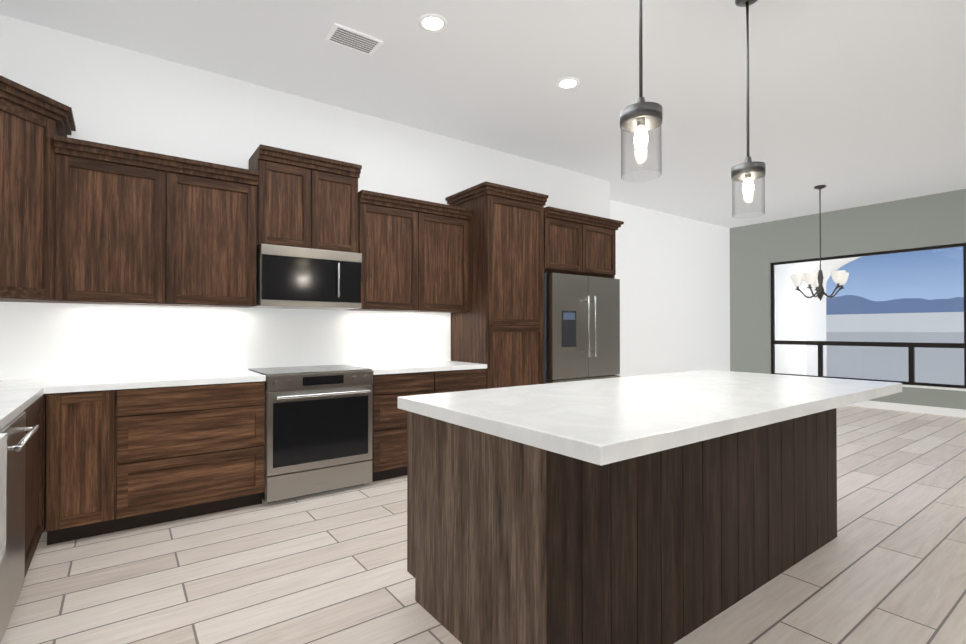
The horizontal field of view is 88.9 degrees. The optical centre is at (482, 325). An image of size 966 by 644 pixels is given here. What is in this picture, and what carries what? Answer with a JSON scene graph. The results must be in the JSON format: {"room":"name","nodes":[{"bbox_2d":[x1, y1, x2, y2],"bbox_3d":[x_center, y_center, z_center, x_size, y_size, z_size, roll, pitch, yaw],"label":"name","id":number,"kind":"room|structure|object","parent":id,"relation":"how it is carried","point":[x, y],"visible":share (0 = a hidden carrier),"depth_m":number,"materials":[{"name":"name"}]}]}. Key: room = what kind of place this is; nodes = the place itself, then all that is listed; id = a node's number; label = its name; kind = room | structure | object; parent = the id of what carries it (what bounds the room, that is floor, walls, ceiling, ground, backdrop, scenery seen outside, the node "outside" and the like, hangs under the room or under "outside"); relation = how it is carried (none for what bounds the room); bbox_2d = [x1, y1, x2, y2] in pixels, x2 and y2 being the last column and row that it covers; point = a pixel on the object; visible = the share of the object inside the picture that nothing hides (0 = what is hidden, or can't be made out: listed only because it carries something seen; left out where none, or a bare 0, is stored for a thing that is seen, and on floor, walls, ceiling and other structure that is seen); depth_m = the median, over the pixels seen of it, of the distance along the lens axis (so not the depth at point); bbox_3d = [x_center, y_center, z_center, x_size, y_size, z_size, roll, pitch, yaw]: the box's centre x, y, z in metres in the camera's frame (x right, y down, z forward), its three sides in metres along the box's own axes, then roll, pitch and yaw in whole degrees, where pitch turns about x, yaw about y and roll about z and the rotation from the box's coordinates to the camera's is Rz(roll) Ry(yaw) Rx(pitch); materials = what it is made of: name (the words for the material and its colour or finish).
{"room":"kitchen","nodes":[
{"label":"kitchen","id":0,"kind":"room"},
{"bbox_2d":[0,15,609,218],"bbox_3d":[-1.033,-0.335,5.001,6.200,3.200,0.750,0,-1,-36],"label":"wall","id":1,"kind":"structure","parent":0,"point":[108,94],"depth_m":3.87,"materials":[{"name":"white paint"}]},
{"bbox_2d":[0,75,75,302],"bbox_3d":[-2.779,-0.744,2.758,0.719,1.180,0.799,0,-1,-36],"label":"upper cabinet","id":2,"kind":"object","parent":1,"relation":"attached to","point":[32,123],"visible":0.96,"depth_m":2.83,"materials":[{"name":"brown wood"}]},
{"bbox_2d":[54,135,258,307],"bbox_3d":[-2.209,-0.638,3.417,1.135,0.980,0.409,0,-1,-36],"label":"upper cabinet","id":3,"kind":"object","parent":1,"relation":"attached to","point":[136,227],"visible":0.98,"depth_m":3.26,"materials":[{"name":"brown wood"}]},
{"bbox_2d":[249,144,361,252],"bbox_3d":[-1.433,-0.961,3.990,0.780,0.724,0.409,0,-1,-36],"label":"upper cabinet","id":4,"kind":"object","parent":1,"relation":"attached to","point":[304,200],"visible":0.92,"depth_m":3.85,"materials":[{"name":"brown wood"}]},
{"bbox_2d":[249,244,361,309],"bbox_3d":[-1.415,-0.369,3.959,0.770,0.450,0.470,0,-1,-36],"label":"microwave","id":5,"kind":"object","parent":4,"relation":"attached to","point":[288,277],"visible":0.98,"depth_m":3.78,"materials":[{"name":"silver metal"}]},
{"bbox_2d":[349,190,472,312],"bbox_3d":[-0.666,-0.629,4.551,1.115,0.980,0.409,0,-1,-36],"label":"upper cabinet","id":6,"kind":"object","parent":1,"relation":"attached to","point":[415,255],"visible":0.92,"depth_m":4.41,"materials":[{"name":"brown wood"}]},
{"bbox_2d":[544,206,623,278],"bbox_3d":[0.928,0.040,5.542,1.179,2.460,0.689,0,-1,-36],"label":"upper cabinet","id":7,"kind":"object","parent":1,"relation":"attached to","point":[578,243],"visible":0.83,"depth_m":5.28,"materials":[{"name":"brown wood"}]},
{"bbox_2d":[0,405,965,643],"bbox_3d":[2.797,1.302,3.395,10.890,0.100,7.950,0,-1,-36],"label":"floor","id":8,"kind":"structure","parent":0,"point":[887,565],"depth_m":2.46,"materials":[{"name":"beige wood"}]},
{"bbox_2d":[0,411,39,642],"bbox_3d":[-2.067,0.805,1.784,0.636,0.865,0.595,0,-1,-36],"label":"dishwasher","id":9,"kind":"object","parent":8,"relation":"on","point":[12,570],"visible":0.85,"depth_m":1.95,"materials":[{"name":"silver metal"}]},
{"bbox_2d":[23,394,45,575],"bbox_3d":[-2.489,0.807,2.271,0.627,0.870,0.680,0,-1,-36],"label":"base cabinet","id":10,"kind":"object","parent":8,"relation":"on","point":[35,487],"depth_m":2.55,"materials":[{"name":"brown wood"}]},
{"bbox_2d":[0,387,44,429],"bbox_3d":[-1.703,0.343,1.209,0.632,0.040,3.280,0,-1,-36],"label":"countertop","id":11,"kind":"structure","parent":10,"relation":"on","point":[15,402],"depth_m":2.22,"materials":[{"name":"white stone"}]},
{"bbox_2d":[0,433,6,561],"bbox_3d":[-1.416,0.493,0.972,0.580,0.355,0.820,0,-1,-36],"label":"sink","id":12,"kind":"object","parent":11,"relation":"in","point":[3,461],"visible":1,"depth_m":1.43,"materials":[{"name":"white"}]},
{"bbox_2d":[43,498,45,532],"bbox_3d":[-2.850,0.811,2.768,0.632,0.870,0.678,0,-1,-36],"label":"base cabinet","id":13,"kind":"object","parent":8,"relation":"on","point":[44,499],"depth_m":2.74,"materials":[{"name":"brown wood"}]},
{"bbox_2d":[45,390,116,544],"bbox_3d":[-2.482,0.814,3.070,0.309,0.870,0.627,0,-1,-36],"label":"base cabinet","id":14,"kind":"object","parent":8,"relation":"on","point":[81,427],"depth_m":2.83,"materials":[{"name":"brown wood"}]},
{"bbox_2d":[0,361,486,393],"bbox_3d":[-1.632,0.364,3.691,3.684,0.040,0.637,0,-1,-36],"label":"countertop","id":15,"kind":"structure","parent":14,"relation":"on","point":[85,384],"depth_m":3.22,"materials":[{"name":"white stone"}]},
{"bbox_2d":[117,381,264,531],"bbox_3d":[-2.048,0.816,3.388,0.895,0.870,0.627,0,-1,-36],"label":"base cabinet","id":16,"kind":"object","parent":8,"relation":"on","point":[121,460],"depth_m":3.14,"materials":[{"name":"brown wood"}]},
{"bbox_2d":[248,365,372,502],"bbox_3d":[-1.339,0.796,3.846,0.780,0.918,0.693,0,-1,-36],"label":"range","id":17,"kind":"object","parent":8,"relation":"on","point":[318,429],"visible":0.96,"depth_m":3.60,"materials":[{"name":"silver metal"}]},
{"bbox_2d":[371,371,436,481],"bbox_3d":[-0.826,0.824,4.286,0.560,0.870,0.627,0,-1,-36],"label":"base cabinet","id":18,"kind":"object","parent":8,"relation":"on","point":[389,422],"depth_m":3.98,"materials":[{"name":"brown wood"}]},
{"bbox_2d":[437,369,485,392],"bbox_3d":[-0.375,0.827,4.617,0.557,0.870,0.627,0,-1,-36],"label":"base cabinet","id":19,"kind":"object","parent":8,"relation":"on","point":[471,379],"depth_m":4.37,"materials":[{"name":"brown wood"}]},
{"bbox_2d":[445,181,547,388],"bbox_3d":[0.136,-0.020,4.960,0.782,2.570,0.689,0,-1,-36],"label":"pantry","id":20,"kind":"object","parent":8,"relation":"on","point":[497,328],"visible":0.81,"depth_m":4.73,"materials":[{"name":"brown wood"}]},
{"bbox_2d":[544,273,619,383],"bbox_3d":[0.933,0.369,5.470,1.050,1.800,0.752,0,-1,-36],"label":"fridge","id":21,"kind":"object","parent":8,"relation":"on","point":[581,327],"visible":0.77,"depth_m":5.15,"materials":[{"name":"grey metal"}]},
{"bbox_2d":[407,408,836,643],"bbox_3d":[0.869,0.817,2.604,2.340,0.855,0.950,0,-1,-36],"label":"kitchen island","id":22,"kind":"object","parent":8,"relation":"on","point":[511,542],"visible":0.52,"depth_m":1.90,"materials":[{"name":"brown wood"}]},
{"bbox_2d":[398,370,901,465],"bbox_3d":[1.042,0.362,2.617,2.690,0.055,1.220,0,-1,-36],"label":"island countertop","id":23,"kind":"structure","parent":22,"relation":"on","point":[604,421],"depth_m":2.04,"materials":[{"name":"white stone"}]},
{"bbox_2d":[0,0,965,227],"bbox_3d":[2.797,-1.998,3.424,10.890,0.100,7.950,0,-1,-36],"label":"ceiling","id":24,"kind":"structure","parent":0,"point":[855,103],"depth_m":3.84,"materials":[{"name":"white paint"}]},
{"bbox_2d":[324,23,383,55],"bbox_3d":[-0.876,-1.942,3.349,0.340,0.014,0.200,0,-1,-36],"label":"ceiling vent","id":25,"kind":"object","parent":24,"relation":"in","point":[339,34],"visible":1,"depth_m":3.33,"materials":[{"name":"white metal"}]},
{"bbox_2d":[418,14,446,32],"bbox_3d":[-0.324,-1.946,3.172,0.190,0.008,0.190,0,-1,-36],"label":"recessed light","id":26,"kind":"object","parent":24,"relation":"in","point":[435,23],"visible":1,"depth_m":3.17,"materials":[{"name":"white plastic"}]},
{"bbox_2d":[556,77,579,89],"bbox_3d":[0.682,-1.940,3.948,0.190,0.008,0.190,0,-1,-36],"label":"recessed light","id":27,"kind":"object","parent":24,"relation":"in","point":[567,83],"visible":1,"depth_m":3.94,"materials":[{"name":"white plastic"}]},
{"bbox_2d":[620,0,662,180],"bbox_3d":[0.698,-1.308,2.180,0.180,1.299,0.180,0,-1,-36],"label":"pendant light","id":28,"kind":"object","parent":24,"relation":"hanging from","point":[640,117],"visible":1,"depth_m":2.17,"materials":[{"name":"clear glass"}]},
{"bbox_2d":[731,0,765,216],"bbox_3d":[1.569,-1.302,2.919,0.180,1.299,0.180,0,-1,-36],"label":"pendant light","id":29,"kind":"object","parent":24,"relation":"hanging from","point":[748,170],"visible":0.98,"depth_m":2.91,"materials":[{"name":"clear glass"}]},
{"bbox_2d":[791,185,848,300],"bbox_3d":[4.616,-1.129,6.768,0.673,1.579,0.677,0,-1,-36],"label":"chandelier","id":30,"kind":"object","parent":24,"relation":"hanging from","point":[839,277],"visible":1,"depth_m":6.73,"materials":[{"name":"white glass"}]},
{"bbox_2d":[610,200,729,376],"bbox_3d":[3.017,-0.306,8.347,4.290,3.200,0.150,0,-1,-36],"label":"wall","id":31,"kind":"structure","parent":0,"point":[673,273],"depth_m":8.39,"materials":[{"name":"white paint"}]},
{"bbox_2d":[730,189,965,409],"bbox_3d":[7.090,-0.321,6.561,0.160,3.200,7.850,0,-1,-36],"label":"wall","id":32,"kind":"structure","parent":0,"point":[758,249],"depth_m":8.28,"materials":[{"name":"grey paint"}]},
{"bbox_2d":[771,243,965,390],"bbox_3d":[6.027,-0.119,7.956,0.140,2.080,2.660,0,-1,-36],"label":"window","id":33,"kind":"structure","parent":32,"relation":"in","point":[911,346],"depth_m":7.64,"materials":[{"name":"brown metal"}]},
{"bbox_2d":[774,250,963,383],"bbox_3d":[6.057,-0.134,7.979,0.006,1.970,2.520,0,-1,-36],"label":"window panel","id":34,"kind":"object","parent":33,"relation":"in","point":[870,319],"visible":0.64,"depth_m":7.78,"materials":[{"name":"clear glass"}]},
{"bbox_2d":[848,400,965,417],"bbox_3d":[7.019,1.223,6.496,0.015,0.110,7.550,0,-1,-36],"label":"baseboard","id":35,"kind":"structure","parent":32,"relation":"attached to","point":[919,409],"depth_m":7.33,"materials":[{"name":"white"}]},
{"bbox_3d":[-1.491,-0.375,0.261,0.150,3.200,7.850,0,-1,-36],"label":"wall","id":36,"kind":"structure","parent":0,"visible":0},
{"bbox_2d":[0,302,450,379],"bbox_3d":[-1.807,0.101,3.955,3.656,0.490,0.011,0,-1,-36],"label":"backsplash","id":37,"kind":"structure","parent":36,"relation":"attached to","point":[49,340],"depth_m":3.69,"materials":[{"name":"white paint"}]},
{"label":"outside","id":38,"kind":"structure","parent":0,"visible":0},
{"bbox_2d":[826,332,963,384],"bbox_3d":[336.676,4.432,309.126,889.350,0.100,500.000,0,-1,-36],"label":"ground","id":39,"kind":"structure","parent":38,"point":[854,358],"depth_m":29.88,"materials":[{"name":"beige"}]},
{"bbox_2d":[774,257,859,375],"bbox_3d":[8.935,-0.240,10.180,1.200,4.100,22.000,0,-1,-36],"label":"exterior wall","id":40,"kind":"structure","parent":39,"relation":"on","point":[800,321],"depth_m":11.54,"materials":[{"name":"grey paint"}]},
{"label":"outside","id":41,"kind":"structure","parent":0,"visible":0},
{"bbox_2d":[826,295,963,331],"bbox_3d":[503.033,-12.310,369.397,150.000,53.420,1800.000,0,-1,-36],"label":"mountains","id":42,"kind":"structure","parent":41,"point":[858,310],"depth_m":466.56,"materials":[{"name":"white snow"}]}
]}

